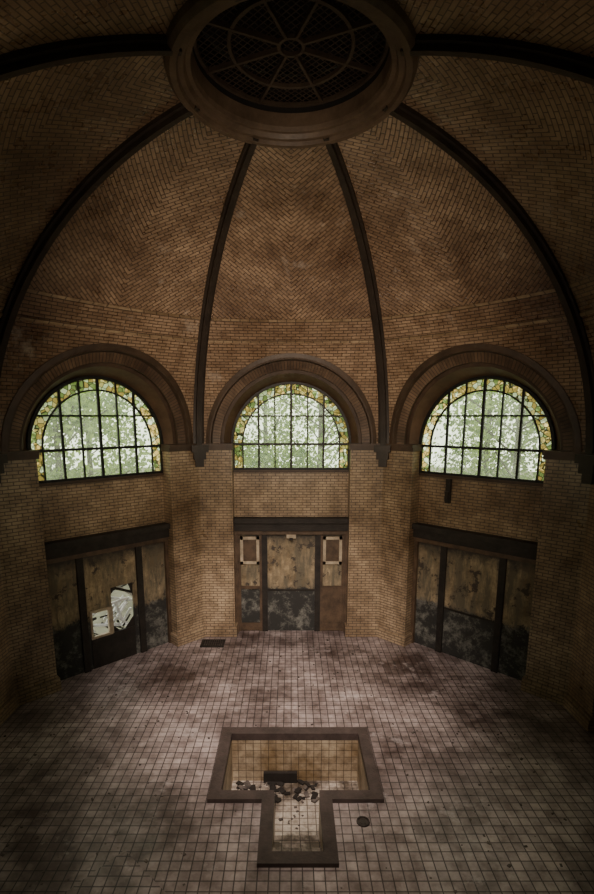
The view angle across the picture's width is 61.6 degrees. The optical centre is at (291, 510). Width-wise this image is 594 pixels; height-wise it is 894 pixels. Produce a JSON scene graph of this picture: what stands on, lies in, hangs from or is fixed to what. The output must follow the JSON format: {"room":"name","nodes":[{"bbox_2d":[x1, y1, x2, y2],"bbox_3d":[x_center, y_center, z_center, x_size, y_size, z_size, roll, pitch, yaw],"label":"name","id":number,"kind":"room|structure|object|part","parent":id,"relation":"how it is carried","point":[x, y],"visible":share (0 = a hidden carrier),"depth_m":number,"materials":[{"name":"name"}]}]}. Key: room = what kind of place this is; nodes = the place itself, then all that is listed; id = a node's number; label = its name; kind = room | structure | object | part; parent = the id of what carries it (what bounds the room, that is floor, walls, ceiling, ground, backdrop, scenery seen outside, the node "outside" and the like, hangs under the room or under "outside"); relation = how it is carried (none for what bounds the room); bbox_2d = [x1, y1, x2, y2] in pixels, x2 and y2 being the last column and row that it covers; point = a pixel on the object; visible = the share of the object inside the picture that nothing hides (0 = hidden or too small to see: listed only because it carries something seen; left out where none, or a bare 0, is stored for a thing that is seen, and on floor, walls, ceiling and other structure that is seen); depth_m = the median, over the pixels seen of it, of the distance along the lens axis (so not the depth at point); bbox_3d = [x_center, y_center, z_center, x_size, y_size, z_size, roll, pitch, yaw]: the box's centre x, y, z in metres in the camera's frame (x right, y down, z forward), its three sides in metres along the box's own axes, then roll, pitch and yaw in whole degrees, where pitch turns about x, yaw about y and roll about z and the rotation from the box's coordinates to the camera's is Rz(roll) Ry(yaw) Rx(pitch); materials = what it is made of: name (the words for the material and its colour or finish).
{"room":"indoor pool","nodes":[
{"label":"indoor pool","id":0,"kind":"room"},
{"bbox_2d":[0,562,14,706],"bbox_3d":[-6.280,2.026,7.928,0.560,5.480,4.971,0,11,0],"label":"wall","id":1,"kind":"structure","parent":0,"point":[7,689],"depth_m":10.42,"materials":[{"name":"brick"}]},
{"bbox_2d":[0,693,18,725],"bbox_3d":[-6.165,4.572,8.404,0.470,0.300,4.971,0,11,0],"label":"baseboard","id":2,"kind":"structure","parent":1,"relation":"attached to","point":[12,703],"depth_m":10.48,"materials":[{"name":"brick"}]},
{"bbox_2d":[0,451,203,692],"bbox_3d":[-4.441,1.209,12.293,0.560,5.480,4.971,10,15,44],"label":"wall","id":3,"kind":"structure","parent":0,"point":[32,513],"depth_m":11.49,"materials":[{"name":"brick"}]},
{"bbox_2d":[26,376,163,483],"bbox_3d":[-4.518,-1.940,11.783,0.080,2.400,3.300,10,15,44],"label":"window","id":4,"kind":"structure","parent":3,"relation":"in","point":[101,448],"depth_m":11.68,"materials":[{"name":"metal"}]},
{"bbox_2d":[26,379,160,480],"bbox_3d":[-4.533,-1.958,11.794,0.001,2.430,3.360,10,15,44],"label":"stained border","id":5,"kind":"object","parent":4,"relation":"attached to","point":[51,403],"visible":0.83,"depth_m":11.38,"materials":[{"name":"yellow glass"}]},
{"bbox_2d":[0,343,196,460],"bbox_3d":[-4.192,-2.475,11.351,1.022,2.430,4.931,10,15,44],"label":"trim","id":6,"kind":"structure","parent":3,"relation":"attached to","point":[130,366],"depth_m":11.03,"materials":[{"name":"brick"}]},
{"bbox_2d":[47,542,167,680],"bbox_3d":[-4.511,2.415,12.591,0.100,3.000,3.080,10,15,44],"label":"door","id":7,"kind":"structure","parent":3,"relation":"in","point":[103,572],"depth_m":12.43,"materials":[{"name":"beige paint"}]},
{"bbox_3d":[-4.731,2.806,12.433,0.090,0.730,0.570,10,15,44],"label":"hatch frame","id":8,"kind":"part","parent":7,"relation":"part of","materials":[{"name":"beige paint"}]},
{"bbox_2d":[44,522,171,672],"bbox_3d":[-4.437,2.221,12.486,3.210,3.420,0.320,-10,15,-44],"label":"frame","id":9,"kind":"object","parent":3,"relation":"attached to","point":[76,548],"visible":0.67,"depth_m":12.22,"materials":[{"name":"brown wood"}]},
{"bbox_2d":[16,626,204,705],"bbox_3d":[-4.359,3.770,12.689,0.470,0.300,4.971,10,15,44],"label":"baseboard","id":10,"kind":"structure","parent":3,"relation":"attached to","point":[36,692],"depth_m":11.33,"materials":[{"name":"brick"}]},
{"bbox_2d":[199,450,382,625],"bbox_3d":[0.000,0.871,14.101,4.971,5.480,0.560,0,11,0],"label":"wall","id":11,"kind":"structure","parent":0,"point":[226,493],"depth_m":13.92,"materials":[{"name":"brick"}]},
{"bbox_2d":[238,535,262,630],"bbox_3d":[-1.180,2.127,14.402,0.680,2.900,0.070,0,11,0],"label":"door leaf","id":12,"kind":"structure","parent":11,"relation":"in","point":[249,547],"depth_m":14.25,"materials":[{"name":"beige paint"}]},
{"bbox_2d":[202,353,379,449],"bbox_3d":[0.000,-2.795,13.058,4.931,2.430,1.022,0,11,0],"label":"trim","id":13,"kind":"structure","parent":11,"relation":"attached to","point":[259,374],"depth_m":12.98,"materials":[{"name":"brick"}]},
{"bbox_2d":[240,535,341,629],"bbox_3d":[0.000,2.070,14.437,3.040,3.000,0.080,0,11,0],"label":"door","id":14,"kind":"structure","parent":11,"relation":"in","point":[291,563],"depth_m":14.43,"materials":[{"name":"weathered plywood"},{"name":"dark wood"}]},
{"bbox_2d":[204,622,377,636],"bbox_3d":[0.000,3.438,14.464,4.971,0.300,0.470,0,11,0],"label":"baseboard","id":15,"kind":"structure","parent":11,"relation":"attached to","point":[210,631],"depth_m":14.24,"materials":[{"name":"brick"}]},
{"bbox_2d":[231,382,350,469],"bbox_3d":[0.000,-2.285,13.622,3.300,2.400,0.080,0,11,0],"label":"window","id":16,"kind":"structure","parent":11,"relation":"in","point":[281,383],"depth_m":13.61,"materials":[{"name":"metal"}]},
{"bbox_2d":[231,384,350,467],"bbox_3d":[0.000,-2.303,13.639,3.360,2.430,0.001,0,11,0],"label":"stained border","id":17,"kind":"object","parent":16,"relation":"attached to","point":[282,389],"visible":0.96,"depth_m":13.58,"materials":[{"name":"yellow glass"}]},
{"bbox_2d":[234,517,348,631],"bbox_3d":[0.005,1.883,14.290,3.210,3.420,0.320,0,11,0],"label":"frame","id":18,"kind":"object","parent":11,"relation":"attached to","point":[263,526],"visible":0.93,"depth_m":14.04,"materials":[{"name":"brown wood"}]},
{"bbox_2d":[287,535,295,539],"bbox_3d":[0.000,0.756,14.089,0.260,0.150,0.180,0,11,0],"label":"fitting","id":19,"kind":"object","parent":11,"relation":"attached to","point":[290,537],"visible":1,"depth_m":14.06,"materials":[{"name":"beige paint"}]},
{"bbox_2d":[320,535,344,630],"bbox_3d":[1.180,2.127,14.402,0.680,2.900,0.070,0,11,0],"label":"door leaf","id":20,"kind":"structure","parent":11,"relation":"in","point":[332,547],"depth_m":14.45,"materials":[{"name":"beige paint"}]},
{"bbox_2d":[0,0,593,451],"bbox_3d":[0.000,-3.193,6.951,12.000,5.140,12.000,0,11,0],"label":"ceiling","id":21,"kind":"structure","parent":0,"point":[144,238],"depth_m":8.79,"materials":[{"name":"brick"}]},
{"bbox_2d":[0,34,181,81],"bbox_3d":[-3.732,-2.660,5.440,4.873,5.847,2.226,0,11,0],"label":"rib","id":22,"kind":"object","parent":21,"relation":"attached to","point":[19,62],"depth_m":5.54,"materials":[{"name":"black metal"}]},
{"bbox_2d":[0,102,199,482],"bbox_3d":[-3.732,-3.242,8.553,4.873,5.847,2.226,0,11,0],"label":"rib","id":23,"kind":"object","parent":21,"relation":"attached to","point":[177,113],"depth_m":8.07,"materials":[{"name":"black metal"}]},
{"bbox_2d":[191,137,258,466],"bbox_3d":[-1.583,-3.637,10.665,2.226,5.847,4.873,0,11,0],"label":"rib","id":24,"kind":"object","parent":21,"relation":"attached to","point":[199,451],"depth_m":11.17,"materials":[{"name":"black metal"}]},
{"bbox_2d":[163,0,418,148],"bbox_3d":[0.000,-6.044,6.418,3.320,1.000,3.320,0,11,0],"label":"skylight","id":25,"kind":"object","parent":21,"relation":"attached to","point":[289,74],"visible":0.99,"depth_m":6.82,"materials":[{"name":"metal"}]},
{"bbox_2d":[193,0,388,107],"bbox_3d":[0.000,-5.999,6.426,2.530,0.070,2.530,0,11,0],"label":"iron grille","id":26,"kind":"object","parent":25,"relation":"attached to","point":[321,101],"depth_m":6.60,"materials":[{"name":"black metal"}]},
{"bbox_3d":[0.000,-6.461,6.340,2.600,0.150,2.600,0,11,0],"label":"lantern lid","id":27,"kind":"part","parent":25,"relation":"part of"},
{"bbox_2d":[0,276,593,343],"bbox_3d":[0.000,-3.378,7.013,10.832,0.500,10.643,0,11,0],"label":"trim","id":28,"kind":"structure","parent":21,"relation":"attached to","point":[589,279],"depth_m":10.73,"materials":[{"name":"brick"}]},
{"bbox_2d":[323,138,390,466],"bbox_3d":[1.583,-3.637,10.665,2.226,5.847,4.873,0,11,0],"label":"rib","id":29,"kind":"object","parent":21,"relation":"attached to","point":[382,451],"depth_m":11.16,"materials":[{"name":"black metal"}]},
{"bbox_2d":[382,102,593,484],"bbox_3d":[3.732,-3.242,8.553,4.873,5.847,2.226,0,11,0],"label":"rib","id":30,"kind":"object","parent":21,"relation":"attached to","point":[404,113],"depth_m":8.41,"materials":[{"name":"black metal"}]},
{"bbox_2d":[400,34,593,85],"bbox_3d":[3.732,-2.660,5.440,4.873,5.847,2.226,0,11,0],"label":"rib","id":31,"kind":"object","parent":21,"relation":"attached to","point":[573,65],"depth_m":5.52,"materials":[{"name":"black metal"}]},
{"bbox_2d":[0,630,593,893],"bbox_3d":[0.000,4.719,8.432,12.880,0.001,12.880,0,11,0],"label":"floor","id":32,"kind":"structure","parent":0,"point":[219,843],"depth_m":8.77,"materials":[{"name":"tile"}]},
{"bbox_2d":[200,639,225,646],"bbox_3d":[-2.175,3.693,13.835,0.650,0.030,0.440,0,11,0],"label":"floor vent","id":33,"kind":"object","parent":32,"relation":"on","point":[205,642],"depth_m":13.84,"materials":[{"name":"brown metal"}]},
{"bbox_2d":[1,638,587,892],"bbox_3d":[-0.046,4.702,8.479,11.626,0.028,11.605,0,11,0],"label":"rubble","id":34,"kind":"object","parent":32,"relation":"on","point":[413,732],"visible":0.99,"depth_m":9.50,"materials":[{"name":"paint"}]},
{"bbox_2d":[207,727,383,867],"bbox_3d":[0.075,5.160,8.565,2.890,1.055,3.100,0,11,0],"label":"bath","id":35,"kind":"object","parent":32,"relation":"in","point":[296,775],"visible":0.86,"depth_m":9.56,"materials":[{"name":"stone"}]},
{"bbox_2d":[356,816,369,826],"bbox_3d":[1.120,4.838,7.742,0.210,0.020,0.210,0,11,0],"label":"floor drain","id":36,"kind":"object","parent":32,"relation":"on","point":[362,821],"visible":1,"depth_m":7.74,"materials":[{"name":"metal"}]},
{"bbox_2d":[378,451,589,692],"bbox_3d":[4.441,1.209,12.293,4.971,5.480,0.560,10,15,44],"label":"wall","id":37,"kind":"structure","parent":0,"point":[552,514],"depth_m":11.45,"materials":[{"name":"brick"}]},
{"bbox_2d":[444,479,451,503],"bbox_3d":[3.947,-0.480,12.540,0.165,0.610,0.120,-10,15,-44],"label":"duct","id":38,"kind":"object","parent":37,"relation":"attached to","point":[448,488],"visible":1,"depth_m":12.51,"materials":[{"name":"brown metal"}]},
{"bbox_2d":[377,626,565,705],"bbox_3d":[4.359,3.770,12.689,4.971,0.300,0.470,10,15,44],"label":"baseboard","id":39,"kind":"structure","parent":37,"relation":"attached to","point":[540,690],"depth_m":11.33,"materials":[{"name":"brick"}]},
{"bbox_2d":[410,522,537,672],"bbox_3d":[4.444,2.223,12.479,0.320,3.420,3.210,-10,15,-44],"label":"frame","id":40,"kind":"object","parent":37,"relation":"attached to","point":[505,548],"visible":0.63,"depth_m":12.23,"materials":[{"name":"brown wood"}]},
{"bbox_2d":[414,542,535,680],"bbox_3d":[4.518,2.414,12.597,3.080,3.000,0.080,10,15,44],"label":"door","id":41,"kind":"structure","parent":37,"relation":"in","point":[471,577],"depth_m":12.50,"materials":[{"name":"weathered wood"},{"name":"dark wood"},{"name":"peeling paint"}]},
{"bbox_2d":[386,343,585,460],"bbox_3d":[4.192,-2.475,11.351,4.931,2.430,1.022,10,15,44],"label":"trim","id":42,"kind":"structure","parent":37,"relation":"attached to","point":[449,367],"depth_m":11.03,"materials":[{"name":"brick"}]},
{"bbox_2d":[419,376,555,483],"bbox_3d":[4.518,-1.940,11.783,3.300,2.400,0.080,10,15,44],"label":"window","id":43,"kind":"structure","parent":37,"relation":"in","point":[480,448],"depth_m":11.68,"materials":[{"name":"metal"}]},
{"bbox_2d":[422,379,555,480],"bbox_3d":[4.533,-1.958,11.794,3.360,2.430,0.001,10,15,44],"label":"stained border","id":44,"kind":"object","parent":43,"relation":"attached to","point":[530,403],"visible":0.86,"depth_m":11.38,"materials":[{"name":"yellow glass"}]},
{"bbox_2d":[567,484,593,716],"bbox_3d":[6.280,2.026,7.928,0.560,5.480,4.971,0,11,0],"label":"wall","id":45,"kind":"structure","parent":0,"point":[581,674],"depth_m":10.15,"materials":[{"name":"brick"}]},
{"bbox_2d":[563,693,593,731],"bbox_3d":[6.165,4.572,8.404,0.470,0.300,4.971,0,11,0],"label":"baseboard","id":46,"kind":"structure","parent":45,"relation":"attached to","point":[587,722],"depth_m":10.27,"materials":[{"name":"brick"}]},
{"label":"outside","id":47,"kind":"structure","parent":0,"visible":0},
{"bbox_2d":[47,467,534,634],"bbox_3d":[0.000,4.749,8.438,110.866,0.001,110.866,0,11,0],"label":"ground","id":48,"kind":"structure","parent":47,"point":[99,630],"depth_m":16.91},
{"bbox_2d":[45,461,60,478],"bbox_3d":[-10.521,-1.684,14.485,7.869,11.091,8.015,7,13,33],"label":"tree","id":49,"kind":"object","parent":48,"relation":"on","point":[46,462],"visible":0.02,"depth_m":16.93,"materials":[{"name":"green plant"}]},
{"bbox_2d":[44,391,146,479],"bbox_3d":[-10.088,-3.841,24.089,8.248,11.410,7.863,-3,11,-15],"label":"tree","id":50,"kind":"object","parent":48,"relation":"on","point":[90,460],"visible":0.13,"depth_m":24.34,"materials":[{"name":"green plant"}]},
{"bbox_2d":[44,391,151,479],"bbox_3d":[-8.344,-2.219,18.524,7.875,10.613,7.700,7,13,34],"label":"tree","id":51,"kind":"object","parent":48,"relation":"on","point":[70,405],"visible":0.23,"depth_m":18.18,"materials":[{"name":"green plant"}]},
{"bbox_2d":[92,584,131,634],"bbox_3d":[-5.346,2.571,13.268,1.446,2.387,2.714,10,15,44],"label":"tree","id":52,"kind":"object","parent":48,"relation":"on","point":[117,602],"visible":0.2,"depth_m":13.51,"materials":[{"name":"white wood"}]},
{"bbox_2d":[244,400,283,467],"bbox_3d":[-4.402,-4.480,23.516,8.175,12.536,8.437,0,11,0],"label":"tree","id":53,"kind":"object","parent":48,"relation":"on","point":[264,455],"visible":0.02,"depth_m":23.99,"materials":[{"name":"green plant"}]},
{"bbox_2d":[244,395,326,467],"bbox_3d":[-1.277,-4.968,26.539,8.292,12.382,9.112,0,11,0],"label":"tree","id":54,"kind":"object","parent":48,"relation":"on","point":[265,430],"visible":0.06,"depth_m":26.58,"materials":[{"name":"green plant"}]},
{"bbox_2d":[244,395,338,467],"bbox_3d":[1.480,-3.652,22.273,8.508,11.381,8.255,2,11,8],"label":"tree","id":55,"kind":"object","parent":48,"relation":"on","point":[297,453],"visible":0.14,"depth_m":21.64,"materials":[{"name":"green plant"}]},
{"bbox_2d":[431,391,538,479],"bbox_3d":[9.843,-4.188,22.745,7.206,12.246,8.162,2,11,8],"label":"tree","id":56,"kind":"object","parent":48,"relation":"on","point":[486,469],"visible":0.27,"depth_m":22.79,"materials":[{"name":"green plant"}]},
{"bbox_2d":[434,391,535,479],"bbox_3d":[8.097,-3.281,18.063,8.466,12.185,7.004,1,11,3],"label":"tree","id":57,"kind":"object","parent":48,"relation":"on","point":[472,405],"visible":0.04,"depth_m":17.64,"materials":[{"name":"green plant"}]},
{"bbox_2d":[491,405,538,463],"bbox_3d":[11.536,-3.749,18.045,7.918,13.111,8.120,1,11,6],"label":"tree","id":58,"kind":"object","parent":48,"relation":"on","point":[527,432],"visible":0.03,"depth_m":19.51,"materials":[{"name":"green plant"}]},
{"bbox_2d":[502,403,536,478],"bbox_3d":[10.213,-2.459,14.916,7.744,11.727,7.644,0,11,0],"label":"tree","id":59,"kind":"object","parent":48,"relation":"on","point":[526,438],"visible":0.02,"depth_m":17.19,"materials":[{"name":"green plant"}]}
]}

